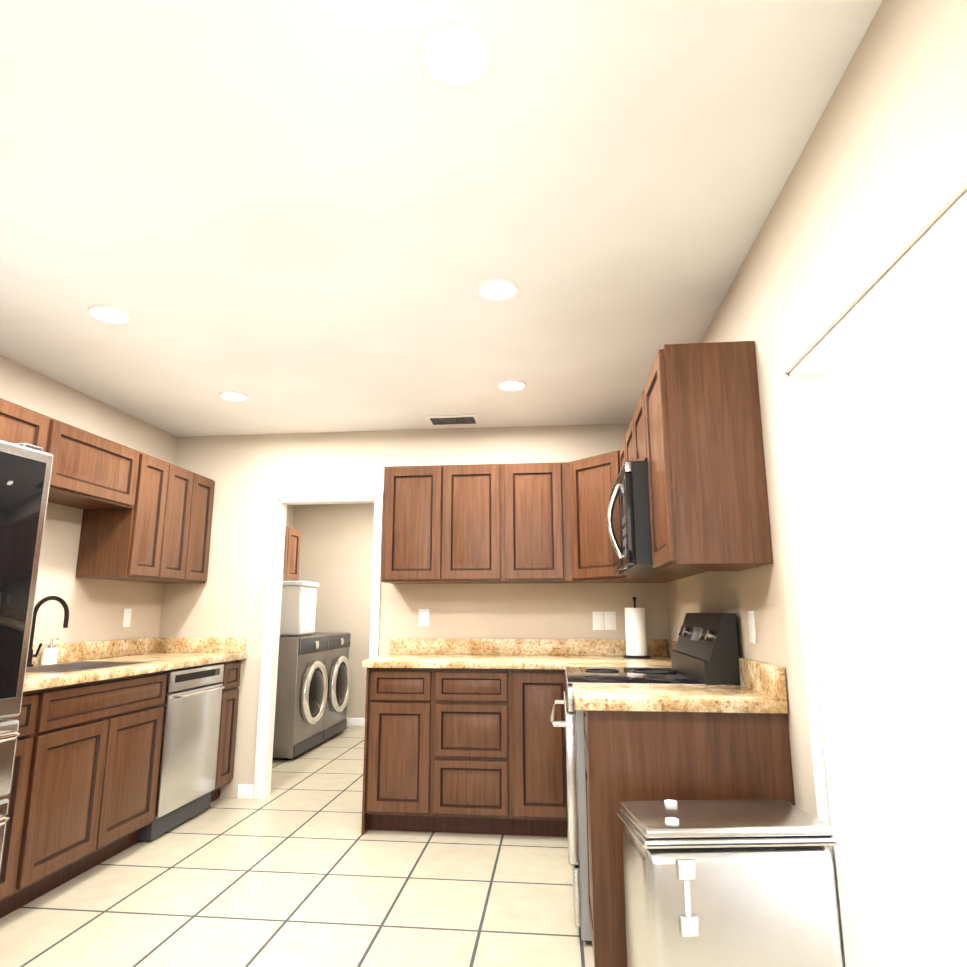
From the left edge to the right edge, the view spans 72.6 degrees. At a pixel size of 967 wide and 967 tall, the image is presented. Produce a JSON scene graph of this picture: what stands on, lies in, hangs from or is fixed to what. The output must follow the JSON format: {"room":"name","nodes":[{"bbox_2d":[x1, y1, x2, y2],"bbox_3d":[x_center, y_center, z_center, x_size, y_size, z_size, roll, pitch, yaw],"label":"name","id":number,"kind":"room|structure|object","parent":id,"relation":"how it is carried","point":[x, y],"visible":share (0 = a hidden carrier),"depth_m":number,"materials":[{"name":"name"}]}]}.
{"room":"kitchen","nodes":[
{"label":"kitchen","id":0,"kind":"room"},
{"bbox_2d":[0,355,293,644],"bbox_3d":[-2.673,0.385,2.160,0.340,2.440,10.720,-1,-11,6],"label":"wall","id":1,"kind":"structure","parent":0,"point":[96,607],"depth_m":3.79,"materials":[{"name":"paint"}]},
{"bbox_2d":[0,398,55,477],"bbox_3d":[-2.293,0.004,2.947,0.390,0.730,0.367,-1,-11,6],"label":"upper cabinet","id":2,"kind":"object","parent":1,"relation":"attached to","point":[18,424],"depth_m":3.02,"materials":[{"name":"brown wood"}]},
{"bbox_2d":[48,420,143,577],"bbox_3d":[-2.235,0.106,3.468,0.390,0.730,0.700,-1,-11,6],"label":"upper cabinet","id":3,"kind":"object","parent":1,"relation":"attached to","point":[99,476],"depth_m":3.69,"materials":[{"name":"brown wood"}]},
{"bbox_2d":[122,608,131,626],"bbox_3d":[-2.270,0.855,4.196,0.007,0.116,0.072,-1,-11,6],"label":"electrical outlet","id":4,"kind":"object","parent":1,"relation":"attached to","point":[127,617],"visible":1,"depth_m":4.19,"materials":[{"name":"white plastic"}]},
{"bbox_2d":[94,454,171,581],"bbox_3d":[-2.181,0.201,3.952,0.390,0.730,0.292,-1,-11,6],"label":"upper cabinet","id":5,"kind":"object","parent":1,"relation":"attached to","point":[146,518],"depth_m":3.97,"materials":[{"name":"brown wood"}]},
{"bbox_2d":[149,464,195,583],"bbox_3d":[-2.150,0.256,4.233,0.390,0.730,0.284,-1,-11,6],"label":"upper cabinet","id":6,"kind":"object","parent":1,"relation":"attached to","point":[178,552],"depth_m":4.25,"materials":[{"name":"brown wood"}]},
{"bbox_2d":[168,474,214,583],"bbox_3d":[-2.119,0.311,4.514,0.390,0.730,0.292,-1,-11,6],"label":"upper cabinet","id":7,"kind":"object","parent":1,"relation":"attached to","point":[201,525],"depth_m":4.50,"materials":[{"name":"brown wood"}]},
{"bbox_2d":[283,526,300,580],"bbox_3d":[-2.036,0.638,5.976,0.540,0.490,0.600,-1,-11,6],"label":"wall cabinet","id":8,"kind":"object","parent":1,"relation":"attached to","point":[292,554],"visible":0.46,"depth_m":6.05,"materials":[{"name":"brown wood"}]},
{"bbox_2d":[0,726,594,966],"bbox_3d":[-0.764,1.572,1.716,8.500,0.060,10.720,-1,-11,6],"label":"floor","id":9,"kind":"structure","parent":0,"point":[295,868],"depth_m":2.79,"materials":[{"name":"tile"}]},
{"bbox_2d":[0,440,52,867],"bbox_3d":[-2.053,0.674,1.910,0.917,1.777,0.905,-2,-11,12],"label":"refrigerator","id":10,"kind":"object","parent":9,"relation":"on","point":[25,472],"visible":1,"depth_m":2.25,"materials":[{"name":"grey paint"}]},
{"bbox_2d":[0,673,55,917],"bbox_3d":[-2.124,1.227,2.508,0.638,0.919,0.320,-1,-11,6],"label":"base cabinet","id":11,"kind":"object","parent":9,"relation":"on","point":[35,717],"depth_m":2.63,"materials":[{"name":"brown wood"}]},
{"bbox_2d":[26,657,175,902],"bbox_3d":[-2.058,1.344,3.101,0.638,0.919,0.896,-1,-11,6],"label":"base cabinet","id":12,"kind":"object","parent":9,"relation":"on","point":[81,796],"depth_m":3.06,"materials":[{"name":"brown wood"}]},
{"bbox_2d":[92,653,231,802],"bbox_3d":[-1.975,1.490,3.850,0.638,0.919,0.638,-1,-11,6],"label":"base cabinet","id":13,"kind":"object","parent":9,"relation":"on","point":[183,660],"depth_m":4.16,"materials":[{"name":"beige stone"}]},
{"bbox_2d":[138,663,224,841],"bbox_3d":[-1.950,1.516,3.842,0.631,0.866,0.602,-1,-11,6],"label":"dishwasher","id":14,"kind":"object","parent":9,"relation":"on","point":[189,749],"visible":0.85,"depth_m":3.76,"materials":[{"name":"grey metal"}]},
{"bbox_2d":[136,649,246,784],"bbox_3d":[-1.928,1.573,4.275,0.638,0.919,0.234,-1,-11,6],"label":"base cabinet","id":15,"kind":"object","parent":9,"relation":"on","point":[237,654],"depth_m":4.32,"materials":[{"name":"brown wood"}]},
{"bbox_2d":[0,637,246,720],"bbox_3d":[-2.024,0.999,3.448,0.642,0.300,2.088,-1,-11,6],"label":"countertop","id":16,"kind":"structure","parent":15,"relation":"on","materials":[{"name":"stone"}]},
{"bbox_2d":[27,596,68,666],"bbox_3d":[-2.208,0.750,3.354,0.216,0.350,0.092,-1,-11,6],"label":"faucet","id":17,"kind":"object","parent":16,"relation":"on","point":[63,603],"visible":0.88,"depth_m":3.34,"materials":[{"name":"brown metal"}]},
{"bbox_2d":[40,638,58,664],"bbox_3d":[-2.284,0.882,3.470,0.072,0.135,0.072,-1,-11,6],"label":"soap dispenser","id":18,"kind":"object","parent":16,"relation":"on","point":[49,655],"visible":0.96,"depth_m":3.44,"materials":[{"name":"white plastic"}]},
{"bbox_2d":[273,634,327,759],"bbox_3d":[-1.847,1.839,5.787,0.849,0.980,0.690,-1,-11,6],"label":"washer","id":19,"kind":"object","parent":9,"relation":"on","point":[302,689],"visible":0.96,"depth_m":5.50,"materials":[{"name":"silver metal"}]},
{"bbox_2d":[280,581,318,635],"bbox_3d":[-1.737,1.116,5.870,0.400,0.469,0.400,-1,-11,6],"label":"laundry hamper","id":20,"kind":"object","parent":19,"relation":"on","point":[298,608],"visible":0.54,"depth_m":5.70,"materials":[{"name":"white plastic"}]},
{"bbox_2d":[314,632,350,740],"bbox_3d":[-1.772,1.971,6.465,0.849,0.980,0.690,-1,-11,6],"label":"dryer","id":21,"kind":"object","parent":9,"relation":"on","point":[338,668],"visible":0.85,"depth_m":6.33,"materials":[{"name":"silver metal"}]},
{"bbox_2d":[361,670,436,834],"bbox_3d":[-0.439,1.527,3.926,0.382,0.875,0.610,-1,-11,6],"label":"base cabinet","id":22,"kind":"object","parent":9,"relation":"on","point":[398,766],"depth_m":3.64,"materials":[{"name":"brown wood"}]},
{"bbox_2d":[433,670,512,834],"bbox_3d":[-0.035,1.519,3.883,0.430,0.875,0.610,-1,-11,6],"label":"base cabinet","id":23,"kind":"object","parent":9,"relation":"on","point":[462,736],"depth_m":3.60,"materials":[{"name":"brown wood"}]},
{"bbox_2d":[362,654,670,669],"bbox_3d":[0.244,1.060,3.925,1.796,0.038,0.638,-1,-11,6],"label":"countertop","id":24,"kind":"structure","parent":23,"relation":"on","point":[390,661],"depth_m":3.73,"materials":[{"name":"beige stone"}]},
{"bbox_2d":[623,597,649,657],"bbox_3d":[0.925,0.871,4.002,0.160,0.362,0.160,-1,-11,6],"label":"paper towel holder","id":25,"kind":"object","parent":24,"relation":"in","point":[635,632],"visible":1,"depth_m":3.95,"materials":[{"name":"white paper"}]},
{"bbox_2d":[513,670,566,836],"bbox_3d":[0.350,1.511,3.841,0.346,0.875,0.610,-1,-11,6],"label":"base cabinet","id":26,"kind":"object","parent":9,"relation":"on","point":[539,798],"depth_m":3.55,"materials":[{"name":"brown wood"}]},
{"bbox_2d":[569,662,671,667],"bbox_3d":[0.764,0.958,3.405,0.648,0.038,0.306,-1,-11,6],"label":"countertop","id":27,"kind":"structure","parent":26,"relation":"on","point":[571,664],"depth_m":3.45,"materials":[{"name":"beige stone"}]},
{"bbox_2d":[550,613,739,941],"bbox_3d":[0.653,1.158,2.828,0.721,1.180,0.754,-1,-11,6],"label":"range","id":28,"kind":"object","parent":9,"relation":"on","point":[705,652],"visible":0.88,"depth_m":2.53,"materials":[{"name":"grey paint"}]},
{"bbox_2d":[572,658,794,966],"bbox_3d":[0.640,1.120,2.208,0.650,1.015,0.462,-1,-11,6],"label":"base cabinet","id":29,"kind":"object","parent":9,"relation":"on","point":[652,742],"visible":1,"depth_m":2.05,"materials":[{"name":"brown wood"}]},
{"bbox_2d":[572,658,788,713],"bbox_3d":[0.639,0.690,2.292,0.648,0.138,0.462,-1,-11,6],"label":"countertop","id":30,"kind":"structure","parent":29,"relation":"on","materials":[{"name":"stone"}]},
{"bbox_2d":[617,799,841,966],"bbox_3d":[0.630,1.189,1.656,0.488,0.668,0.391,1,-11,-3],"label":"trash can","id":31,"kind":"object","parent":9,"relation":"on","point":[733,883],"visible":1,"depth_m":1.60,"materials":[{"name":"silver metal"}]},
{"bbox_2d":[293,503,373,717],"bbox_3d":[-1.238,1.379,7.239,1.830,2.440,0.120,-1,-11,6],"label":"wall","id":32,"kind":"structure","parent":0,"point":[336,551],"depth_m":7.27,"materials":[{"name":"paint"}]},
{"bbox_2d":[346,718,364,726],"bbox_3d":[-1.255,2.522,6.949,1.810,0.085,0.012,-1,-11,6],"label":"baseboard","id":33,"kind":"structure","parent":32,"relation":"attached to","point":[352,722],"depth_m":6.95,"materials":[{"name":"white paint"}]},
{"bbox_2d":[159,423,668,797],"bbox_3d":[-0.463,0.831,4.441,3.550,2.440,0.120,-1,-11,6],"label":"wall","id":34,"kind":"structure","parent":0,"point":[249,475],"depth_m":4.52,"materials":[{"name":"paint"}]},
{"bbox_2d":[253,491,382,799],"bbox_3d":[-1.085,1.056,4.458,0.800,2.005,0.135,-1,-11,6],"label":"door frame","id":35,"kind":"structure","parent":34,"relation":"attached to","point":[279,512],"depth_m":4.47,"materials":[{"name":"white paint"}]},
{"bbox_2d":[381,465,444,583],"bbox_3d":[-0.429,0.292,4.313,0.368,0.770,0.325,-1,-11,6],"label":"upper cabinet","id":36,"kind":"object","parent":34,"relation":"attached to","point":[413,537],"depth_m":4.16,"materials":[{"name":"brown wood"}]},
{"bbox_2d":[418,609,428,625],"bbox_3d":[-0.395,0.886,4.357,0.072,0.116,0.007,-1,-11,6],"label":"electrical outlet","id":37,"kind":"object","parent":34,"relation":"attached to","point":[423,617],"visible":1,"depth_m":4.36,"materials":[{"name":"white plastic"}]},
{"bbox_2d":[441,464,504,583],"bbox_3d":[-0.056,0.284,4.273,0.383,0.770,0.325,-1,-11,6],"label":"upper cabinet","id":38,"kind":"object","parent":34,"relation":"attached to","point":[474,494],"depth_m":4.12,"materials":[{"name":"brown wood"}]},
{"bbox_2d":[505,462,564,582],"bbox_3d":[0.319,0.276,4.233,0.371,0.770,0.325,-1,-11,6],"label":"upper cabinet","id":39,"kind":"object","parent":34,"relation":"attached to","point":[534,492],"depth_m":4.08,"materials":[{"name":"brown wood"}]},
{"bbox_2d":[592,612,603,629],"bbox_3d":[0.738,0.882,4.232,0.072,0.116,0.007,-1,-11,6],"label":"electrical outlet","id":40,"kind":"object","parent":34,"relation":"attached to","point":[598,620],"visible":1,"depth_m":4.23,"materials":[{"name":"white plastic"}]},
{"bbox_2d":[604,612,615,629],"bbox_3d":[0.813,0.881,4.224,0.072,0.116,0.007,-1,-11,6],"label":"electrical outlet","id":41,"kind":"object","parent":34,"relation":"attached to","point":[610,620],"visible":1,"depth_m":4.22,"materials":[{"name":"white plastic"}]},
{"bbox_2d":[0,0,882,436],"bbox_3d":[-0.764,-0.892,2.198,8.500,0.080,10.720,-1,-11,6],"label":"ceiling","id":42,"kind":"structure","parent":0,"point":[304,216],"depth_m":2.02,"materials":[{"name":"paint"}]},
{"bbox_2d":[88,305,131,323],"bbox_3d":[-1.599,-0.725,2.822,0.168,0.018,0.168,-1,-11,6],"label":"recessed light","id":43,"kind":"object","parent":42,"relation":"in","point":[110,314],"visible":1,"depth_m":2.82,"materials":[{"name":"white paint"}]},
{"bbox_2d":[219,391,248,400],"bbox_3d":[-1.471,-0.517,3.884,0.168,0.018,0.168,-1,-11,6],"label":"recessed light","id":44,"kind":"object","parent":42,"relation":"in","point":[233,395],"visible":1,"depth_m":3.87,"materials":[{"name":"white paint"}]},
{"bbox_2d":[425,414,479,424],"bbox_3d":[-0.201,-0.419,4.359,0.340,0.015,0.180,-1,-11,6],"label":"ceiling vent","id":45,"kind":"object","parent":42,"relation":"in","point":[452,419],"visible":0.98,"depth_m":4.33,"materials":[{"name":"white metal"}]},
{"bbox_2d":[419,24,491,85],"bbox_3d":[-0.065,-0.981,1.512,0.168,0.018,0.168,-1,-11,6],"label":"recessed light","id":46,"kind":"object","parent":42,"relation":"in","point":[455,54],"visible":1,"depth_m":1.50,"materials":[{"name":"white paint"}]},
{"bbox_2d":[477,278,518,300],"bbox_3d":[0.057,-0.767,2.605,0.168,0.018,0.168,-1,-11,6],"label":"recessed light","id":47,"kind":"object","parent":42,"relation":"in","point":[497,289],"visible":1,"depth_m":2.60,"materials":[{"name":"white paint"}]},
{"bbox_2d":[497,379,526,390],"bbox_3d":[0.158,-0.553,3.700,0.168,0.018,0.168,-1,-11,6],"label":"recessed light","id":48,"kind":"object","parent":42,"relation":"in","point":[511,385],"visible":1,"depth_m":3.69,"materials":[{"name":"white paint"}]},
{"bbox_2d":[666,0,966,966],"bbox_3d":[0.817,0.046,0.429,0.120,2.440,7.970,-1,-11,6],"label":"wall","id":49,"kind":"structure","parent":0,"point":[884,150],"depth_m":1.71,"materials":[{"name":"paint"}]},
{"bbox_2d":[565,451,620,580],"bbox_3d":[0.664,0.196,3.902,0.286,0.716,0.287,-1,-11,6],"label":"upper cabinet","id":50,"kind":"object","parent":49,"relation":"attached to","point":[592,480],"depth_m":3.92,"materials":[{"name":"brown wood"}]},
{"bbox_2d":[617,448,628,582],"bbox_3d":[0.928,0.143,3.553,0.325,0.770,0.326,-1,-11,6],"label":"upper cabinet","id":51,"kind":"object","parent":49,"relation":"attached to","point":[624,578],"depth_m":3.80,"materials":[{"name":"brown wood"}]},
{"bbox_2d":[621,427,670,582],"bbox_3d":[0.889,0.076,3.209,0.325,0.770,0.380,-1,-11,6],"label":"upper cabinet","id":52,"kind":"object","parent":49,"relation":"attached to","point":[626,453],"depth_m":3.52,"materials":[{"name":"brown wood"}]},
{"bbox_2d":[629,396,684,580],"bbox_3d":[0.848,0.003,2.838,0.325,0.770,0.380,-1,-11,6],"label":"upper cabinet","id":53,"kind":"object","parent":49,"relation":"attached to","point":[635,424],"depth_m":3.07,"materials":[{"name":"brown wood"}]},
{"bbox_2d":[607,461,706,574],"bbox_3d":[0.793,0.183,3.003,0.476,0.420,0.754,-1,-11,6],"label":"over-the-range microwave","id":54,"kind":"object","parent":53,"relation":"attached to","point":[628,522],"visible":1,"depth_m":2.68,"materials":[{"name":"black metal"}]},
{"bbox_2d":[641,341,772,576],"bbox_3d":[0.805,-0.073,2.450,0.325,0.770,0.416,-1,-11,6],"label":"upper cabinet","id":55,"kind":"object","parent":49,"relation":"attached to","point":[693,437],"depth_m":2.24,"materials":[{"name":"brown wood"}]},
{"bbox_2d":[747,611,756,643],"bbox_3d":[0.971,0.521,2.385,0.007,0.116,0.072,-1,-11,6],"label":"electrical outlet","id":56,"kind":"object","parent":49,"relation":"attached to","point":[752,627],"visible":1,"depth_m":2.37,"materials":[{"name":"white plastic"}]},
{"bbox_2d":[777,150,966,966],"bbox_3d":[0.896,0.448,1.167,0.135,1.935,1.380,-1,-11,6],"label":"door frame","id":57,"kind":"structure","parent":49,"relation":"attached to","point":[879,292],"depth_m":1.75,"materials":[{"name":"white paint"}]},
{"bbox_2d":[832,259,966,966],"bbox_3d":[1.654,0.377,2.121,1.170,2.440,0.120,-1,-11,6],"label":"door","id":58,"kind":"structure","parent":0,"point":[900,387],"depth_m":2.08,"materials":[{"name":"white wood"}]}
]}

